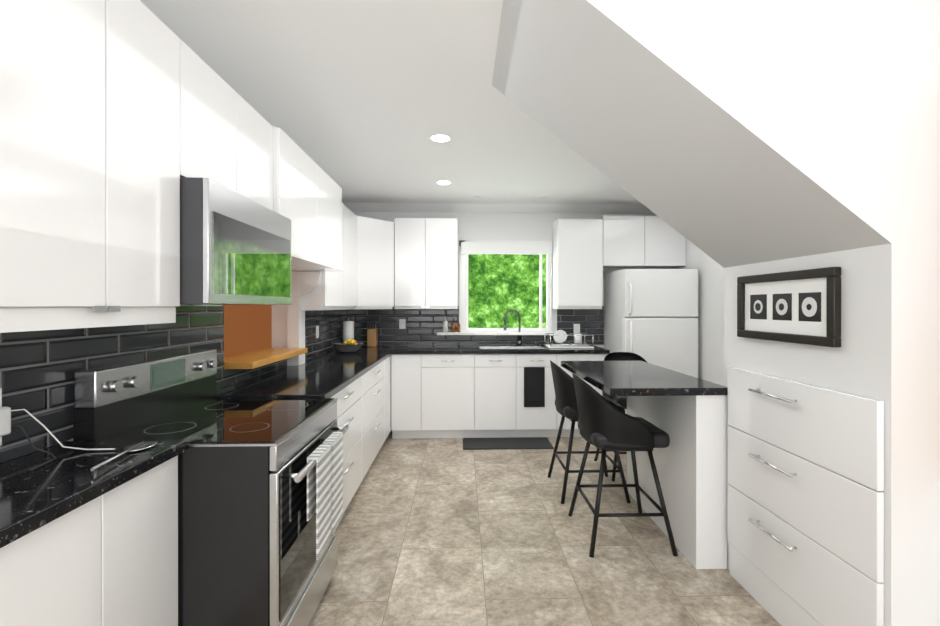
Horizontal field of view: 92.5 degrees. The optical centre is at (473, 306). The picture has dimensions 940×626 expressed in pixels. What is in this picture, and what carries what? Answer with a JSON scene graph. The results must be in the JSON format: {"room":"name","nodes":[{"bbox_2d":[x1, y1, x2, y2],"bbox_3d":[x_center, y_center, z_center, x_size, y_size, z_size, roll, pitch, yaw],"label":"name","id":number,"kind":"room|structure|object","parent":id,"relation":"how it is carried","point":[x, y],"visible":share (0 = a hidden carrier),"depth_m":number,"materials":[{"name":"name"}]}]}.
{"room":"kitchen","nodes":[
{"label":"kitchen","id":0,"kind":"room"},
{"bbox_2d":[2,202,342,462],"bbox_3d":[-1.439,0.108,1.469,0.120,2.549,7.750,0,0,-1],"label":"wall","id":1,"kind":"structure","parent":0,"point":[279,326],"depth_m":3.45,"materials":[{"name":"white paint"}]},
{"bbox_2d":[0,0,115,315],"bbox_3d":[-1.177,-0.457,1.050,0.378,0.920,0.320,0,0,-1],"label":"upper cabinet","id":2,"kind":"object","parent":1,"relation":"attached to","point":[58,57],"depth_m":1.07,"materials":[{"name":"white laminate"}]},
{"bbox_2d":[116,0,187,311],"bbox_3d":[-1.185,-0.457,1.370,0.378,0.920,0.320,0,0,-1],"label":"upper cabinet","id":3,"kind":"object","parent":1,"relation":"attached to","point":[119,119],"depth_m":1.38,"materials":[{"name":"white laminate"}]},
{"bbox_2d":[0,306,346,462],"bbox_3d":[-1.410,0.223,2.874,0.009,0.453,4.678,0,0,-1],"label":"tile backsplash","id":4,"kind":"structure","parent":1,"relation":"attached to","point":[38,369],"depth_m":1.55,"materials":[{"name":"black tile"}]},
{"bbox_2d":[0,388,114,470],"bbox_3d":[-1.244,0.341,1.295,0.240,0.216,0.232,0,0,-1],"label":"outlet","id":5,"kind":"object","parent":4,"relation":"attached to","point":[5,421],"visible":1,"depth_m":1.29,"materials":[{"name":"white plastic"}]},
{"bbox_2d":[316,326,318,337],"bbox_3d":[-1.436,0.233,4.132,0.006,0.115,0.075,0,0,-1],"label":"electrical outlet","id":6,"kind":"object","parent":4,"relation":"attached to","point":[317,331],"visible":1,"depth_m":4.12,"materials":[{"name":"white plastic"}]},
{"bbox_2d":[188,47,239,193],"bbox_3d":[-1.194,-0.682,1.719,0.378,0.470,0.380,0,0,-1],"label":"upper cabinet","id":7,"kind":"object","parent":1,"relation":"attached to","point":[213,105],"depth_m":1.73,"materials":[{"name":"white"}]},
{"bbox_2d":[180,177,290,304],"bbox_3d":[-1.147,-0.226,1.911,0.463,0.433,0.750,0,0,-1],"label":"microwave","id":8,"kind":"object","parent":7,"relation":"attached to","point":[235,248],"visible":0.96,"depth_m":1.68,"materials":[{"name":"grey metal"}]},
{"bbox_2d":[240,96,275,211],"bbox_3d":[-1.204,-0.683,2.099,0.378,0.470,0.380,0,0,-1],"label":"upper cabinet","id":9,"kind":"object","parent":1,"relation":"attached to","point":[257,136],"depth_m":2.11,"materials":[{"name":"white"}]},
{"bbox_2d":[222,305,307,368],"bbox_3d":[-1.403,0.036,2.963,0.310,0.628,0.893,0,0,-1],"label":"sill","id":10,"kind":"structure","parent":1,"relation":"attached to","point":[254,359],"depth_m":2.81,"materials":[{"name":"brown wood"}]},
{"bbox_2d":[276,127,319,263],"bbox_3d":[-1.202,-0.608,2.587,0.408,0.620,0.595,0,0,-1],"label":"upper cabinet","id":11,"kind":"object","parent":1,"relation":"attached to","point":[297,175],"depth_m":2.58,"materials":[{"name":"white"}]},
{"bbox_2d":[287,271,321,365],"bbox_3d":[-1.296,0.090,3.488,0.249,0.717,0.140,0,0,-1],"label":"corbel","id":12,"kind":"object","parent":1,"relation":"attached to","point":[304,283],"visible":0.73,"depth_m":3.42,"materials":[{"name":"white wood"}]},
{"bbox_2d":[291,168,343,271],"bbox_3d":[-1.218,-0.609,3.182,0.408,0.620,0.595,0,0,-1],"label":"upper cabinet","id":13,"kind":"object","parent":1,"relation":"attached to","point":[331,205],"depth_m":3.18,"materials":[{"name":"white"}]},
{"bbox_2d":[291,268,343,307],"bbox_3d":[-1.297,-0.460,3.745,0.278,0.920,0.535,0,0,-1],"label":"upper cabinet","id":14,"kind":"object","parent":1,"relation":"attached to","point":[329,293],"depth_m":3.52,"materials":[{"name":"white"}]},
{"bbox_2d":[344,205,359,307],"bbox_3d":[-1.311,-0.460,4.280,0.278,0.920,0.535,0,0,-1],"label":"upper cabinet","id":15,"kind":"object","parent":1,"relation":"attached to","point":[351,221],"depth_m":4.32,"materials":[{"name":"white wood"}]},
{"bbox_2d":[360,216,394,307],"bbox_3d":[-1.168,-0.461,4.890,0.596,0.920,0.678,0,0,-1],"label":"upper cabinet","id":16,"kind":"object","parent":1,"relation":"attached to","point":[377,237],"depth_m":4.74,"materials":[{"name":"white"}]},
{"bbox_2d":[224,305,271,356],"bbox_3d":[-1.899,-0.070,3.732,0.678,1.800,3.300,0,0,-1],"label":"wall","id":17,"kind":"structure","parent":0,"point":[247,328],"depth_m":4.37,"materials":[{"name":"brown paint"}]},
{"bbox_2d":[140,0,652,212],"bbox_3d":[0.535,-1.197,1.519,4.170,0.200,7.750,0,0,-1],"label":"ceiling","id":18,"kind":"structure","parent":0,"point":[359,102],"depth_m":2.55,"materials":[{"name":"white paint"}]},
{"bbox_2d":[429,134,450,141],"bbox_3d":[-0.232,-1.166,3.115,0.150,0.006,0.150,0,0,-1],"label":"recessed light","id":19,"kind":"object","parent":18,"relation":"in","point":[440,137],"visible":1,"depth_m":3.11,"materials":[{"name":"white plastic"}]},
{"bbox_2d":[436,180,451,184],"bbox_3d":[-0.281,-1.167,4.234,0.150,0.006,0.150,0,0,-1],"label":"recessed light","id":20,"kind":"object","parent":18,"relation":"in","point":[443,182],"visible":1,"depth_m":4.22,"materials":[{"name":"white plastic"}]},
{"bbox_2d":[353,212,672,348],"bbox_3d":[0.522,0.039,5.336,3.998,2.680,0.120,0,0,-1],"label":"wall","id":21,"kind":"structure","parent":0,"point":[505,226],"depth_m":5.27,"materials":[{"name":"white paint"}]},
{"bbox_2d":[395,218,426,306],"bbox_3d":[-0.702,-0.486,5.078,0.338,0.970,0.328,0,0,-1],"label":"upper cabinet","id":22,"kind":"object","parent":21,"relation":"attached to","point":[410,233],"depth_m":4.91,"materials":[{"name":"white"}]},
{"bbox_2d":[427,218,457,306],"bbox_3d":[-0.357,-0.486,5.087,0.352,0.970,0.328,0,0,-1],"label":"upper cabinet","id":23,"kind":"object","parent":21,"relation":"attached to","point":[442,233],"depth_m":4.92,"materials":[{"name":"white wood"}]},
{"bbox_2d":[347,306,603,344],"bbox_3d":[0.028,0.220,5.258,3.009,0.453,0.009,0,0,-1],"label":"tile backsplash","id":24,"kind":"structure","parent":21,"relation":"attached to","point":[424,326],"depth_m":5.24,"materials":[{"name":"black tile"}]},
{"bbox_2d":[399,319,405,328],"bbox_3d":[-0.830,0.201,5.228,0.075,0.115,0.006,0,0,-1],"label":"electrical outlet","id":25,"kind":"object","parent":24,"relation":"attached to","point":[402,323],"visible":1,"depth_m":5.22,"materials":[{"name":"white plastic"}]},
{"bbox_2d":[574,324,579,332],"bbox_3d":[1.210,0.261,5.281,0.075,0.115,0.006,0,0,-1],"label":"electrical outlet","id":26,"kind":"object","parent":24,"relation":"attached to","point":[576,328],"visible":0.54,"depth_m":5.28,"materials":[{"name":"white plastic"}]},
{"bbox_2d":[459,240,551,331],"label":"window","id":27,"kind":"structure","parent":21,"relation":"in","point":[463,290],"depth_m":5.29,"materials":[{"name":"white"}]},
{"bbox_2d":[437,332,552,334],"bbox_3d":[0.246,0.311,5.210,1.344,0.035,0.080,0,0,-1],"label":"window sill ledge","id":28,"kind":"object","parent":27,"relation":"attached to","point":[490,333],"visible":0.94,"depth_m":5.17,"materials":[{"name":"white"}]},
{"bbox_2d":[443,317,447,331],"bbox_3d":[-0.324,0.205,5.191,0.056,0.176,0.063,0,0,-37],"label":"soap bottle","id":29,"kind":"object","parent":28,"relation":"on","point":[445,325],"depth_m":5.17,"materials":[{"name":"white plastic"}]},
{"bbox_2d":[451,319,454,331],"bbox_3d":[-0.236,0.218,5.197,0.047,0.150,0.048,0,0,-1],"label":"soap bottle","id":30,"kind":"object","parent":28,"relation":"on","point":[452,323],"depth_m":5.18,"materials":[{"name":"brown plastic"}]},
{"bbox_2d":[461,242,552,253],"bbox_3d":[0.385,-0.681,5.237,1.064,0.140,0.030,0,0,-1],"label":"window blind","id":31,"kind":"object","parent":27,"relation":"attached to","point":[506,247],"visible":0.98,"depth_m":5.22,"materials":[{"name":"white"}]},
{"bbox_2d":[552,219,602,306],"bbox_3d":[1.175,-0.486,5.127,0.497,0.970,0.328,0,0,-1],"label":"upper cabinet","id":32,"kind":"object","parent":21,"relation":"attached to","point":[585,252],"depth_m":4.96,"materials":[{"name":"white wood"}]},
{"bbox_2d":[598,215,646,267],"bbox_3d":[1.657,-0.731,5.139,0.464,0.560,0.328,0,0,-1],"label":"upper cabinet","id":33,"kind":"object","parent":21,"relation":"attached to","point":[624,237],"depth_m":4.98,"materials":[{"name":"white"}]},
{"bbox_2d":[639,216,685,267],"bbox_3d":[2.120,-0.731,5.151,0.463,0.560,0.328,0,0,-1],"label":"upper cabinet","id":34,"kind":"object","parent":21,"relation":"attached to","point":[666,247],"depth_m":4.99,"materials":[{"name":"white laminate"}]},
{"bbox_2d":[308,431,780,625],"bbox_3d":[-0.010,1.413,1.732,5.250,0.060,8.200,0,0,-1],"label":"floor","id":35,"kind":"structure","parent":0,"point":[441,532],"depth_m":2.51,"materials":[{"name":"tile"}]},
{"bbox_2d":[0,440,185,625],"bbox_3d":[-1.164,0.918,1.034,0.404,0.930,0.980,0,0,-1],"label":"base cabinet","id":36,"kind":"object","parent":35,"relation":"on","point":[82,543],"visible":0.98,"depth_m":1.21,"materials":[{"name":"white laminate"}]},
{"bbox_2d":[90,441,157,470],"bbox_3d":[-1.063,0.442,1.351,0.085,0.021,0.297,0,0,-1],"label":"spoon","id":37,"kind":"object","parent":36,"relation":"on","point":[142,445],"visible":0.9,"depth_m":1.40,"materials":[{"name":"silver metal"}]},
{"bbox_2d":[73,349,348,625],"bbox_3d":[-0.988,0.800,1.916,0.760,1.165,0.766,0,0,-1],"label":"range","id":38,"kind":"object","parent":35,"relation":"on","point":[260,498],"visible":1,"depth_m":1.60,"materials":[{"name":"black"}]},
{"bbox_2d":[332,377,363,512],"bbox_3d":[-1.102,0.937,2.784,0.598,0.890,0.960,0,0,-1],"label":"base cabinet","id":39,"kind":"object","parent":35,"relation":"on","point":[357,384],"depth_m":3.00,"materials":[{"name":"white laminate"}]},
{"bbox_2d":[216,345,399,398],"bbox_3d":[-1.121,0.470,3.759,0.634,0.038,2.924,0,0,-1],"label":"countertop","id":40,"kind":"structure","parent":39,"relation":"on","point":[323,375],"depth_m":2.86,"materials":[{"name":"black stone"}]},
{"bbox_2d":[333,338,363,352],"bbox_3d":[-1.226,0.379,4.401,0.300,0.140,0.300,0,0,-1],"label":"fruit bowl","id":41,"kind":"object","parent":40,"relation":"on","point":[350,345],"visible":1,"depth_m":4.32,"materials":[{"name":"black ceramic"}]},
{"bbox_2d":[343,318,353,341],"bbox_3d":[-1.336,0.284,4.798,0.150,0.329,0.150,0,0,-1],"label":"paper towel roll","id":42,"kind":"object","parent":40,"relation":"on","point":[348,329],"visible":0.54,"depth_m":4.75,"materials":[{"name":"white paper"}]},
{"bbox_2d":[367,323,377,346],"bbox_3d":[-1.143,0.319,5.083,0.100,0.259,0.120,0,0,-1],"label":"knife block","id":43,"kind":"object","parent":40,"relation":"on","point":[372,336],"visible":1,"depth_m":5.02,"materials":[{"name":"brown wood"}]},
{"bbox_2d":[364,361,387,476],"bbox_3d":[-1.127,0.936,3.744,0.598,0.890,0.960,0,0,-1],"label":"base cabinet","id":44,"kind":"object","parent":35,"relation":"on","point":[376,380],"depth_m":3.76,"materials":[{"name":"white wood"}]},
{"bbox_2d":[388,357,390,434],"bbox_3d":[-1.144,0.935,4.416,0.598,0.890,0.386,0,0,-1],"label":"base cabinet","id":45,"kind":"object","parent":35,"relation":"on","point":[389,358],"depth_m":4.53,"materials":[{"name":"white wood"}]},
{"bbox_2d":[391,345,609,438],"bbox_3d":[0.272,0.914,4.939,2.258,0.930,0.638,0,0,-1],"label":"base cabinet","id":46,"kind":"object","parent":35,"relation":"on","point":[457,391],"visible":0.88,"depth_m":4.65,"materials":[{"name":"white painted wood"},{"name":"chrome"}]},
{"bbox_2d":[504,309,526,345],"bbox_3d":[0.470,0.238,5.174,0.284,0.419,0.064,0,0,-19],"label":"faucet","id":47,"kind":"object","parent":46,"relation":"on","point":[519,342],"visible":1,"depth_m":5.18,"materials":[{"name":"grey metal"}]},
{"bbox_2d":[524,367,544,406],"bbox_3d":[0.626,0.833,4.647,0.215,0.413,0.019,0,0,-1],"label":"towel","id":48,"kind":"object","parent":46,"relation":"hanging from","point":[534,386],"visible":1,"depth_m":4.64,"materials":[{"name":"black fabric"}]},
{"bbox_2d":[544,330,593,347],"bbox_3d":[1.050,0.354,5.000,0.480,0.189,0.340,0,0,-1],"label":"dish rack","id":49,"kind":"object","parent":46,"relation":"on","point":[559,336],"visible":1,"depth_m":4.97,"materials":[{"name":"silver metal"}]},
{"bbox_2d":[463,437,553,449],"bbox_3d":[0.332,1.373,4.522,0.880,0.011,0.360,0,0,-1],"label":"mat","id":50,"kind":"object","parent":35,"relation":"on","point":[507,443],"visible":1,"depth_m":4.50,"materials":[{"name":"grey rubber"}]},
{"bbox_2d":[548,361,630,503],"bbox_3d":[0.843,0.898,3.405,0.513,0.974,0.517,0,0,-1],"label":"stool","id":51,"kind":"object","parent":35,"relation":"on","point":[565,398],"visible":0.71,"depth_m":3.23,"materials":[{"name":"black leather"}]},
{"bbox_2d":[594,352,647,481],"bbox_3d":[1.341,0.897,3.806,0.517,0.974,0.513,0,0,-1],"label":"stool","id":52,"kind":"object","parent":35,"relation":"on","point":[621,356],"visible":0.17,"depth_m":4.01,"materials":[{"name":"black leather"}]},
{"bbox_2d":[568,373,677,557],"bbox_3d":[0.871,0.898,2.735,0.513,0.974,0.517,0,0,-1],"label":"stool","id":53,"kind":"object","parent":35,"relation":"on","point":[605,425],"visible":1,"depth_m":2.54,"materials":[{"name":"black leather"}]},
{"bbox_2d":[561,361,727,568],"bbox_3d":[1.005,0.901,2.914,0.631,0.960,1.170,0,0,-1],"label":"kitchen island","id":54,"kind":"object","parent":35,"relation":"on","point":[687,414],"depth_m":2.46,"materials":[{"name":"white"}]},
{"bbox_2d":[605,269,697,413],"bbox_3d":[1.932,0.495,4.929,0.770,1.768,0.708,0,0,-1],"label":"fridge","id":55,"kind":"object","parent":35,"relation":"on","point":[651,315],"visible":0.69,"depth_m":4.64,"materials":[{"name":"white metal"}]},
{"bbox_2d":[673,239,723,385],"bbox_3d":[2.536,0.108,1.512,0.170,2.549,7.629,0,0,-1],"label":"wall","id":56,"kind":"structure","parent":0,"point":[710,317],"depth_m":4.53,"materials":[{"name":"white paint"}]},
{"bbox_2d":[492,0,939,625],"bbox_3d":[1.272,0.108,1.935,2.331,2.549,0.940,0,0,-1],"label":"wall","id":57,"kind":"structure","parent":0,"point":[736,138],"depth_m":1.47,"materials":[{"name":"white paint"}]},
{"bbox_2d":[737,267,840,346],"bbox_3d":[1.333,0.001,1.949,0.030,0.298,0.585,0,0,-1],"label":"picture frame","id":58,"kind":"object","parent":57,"relation":"attached to","point":[801,306],"visible":1,"depth_m":1.88,"materials":[{"name":"black wood"}]}
]}

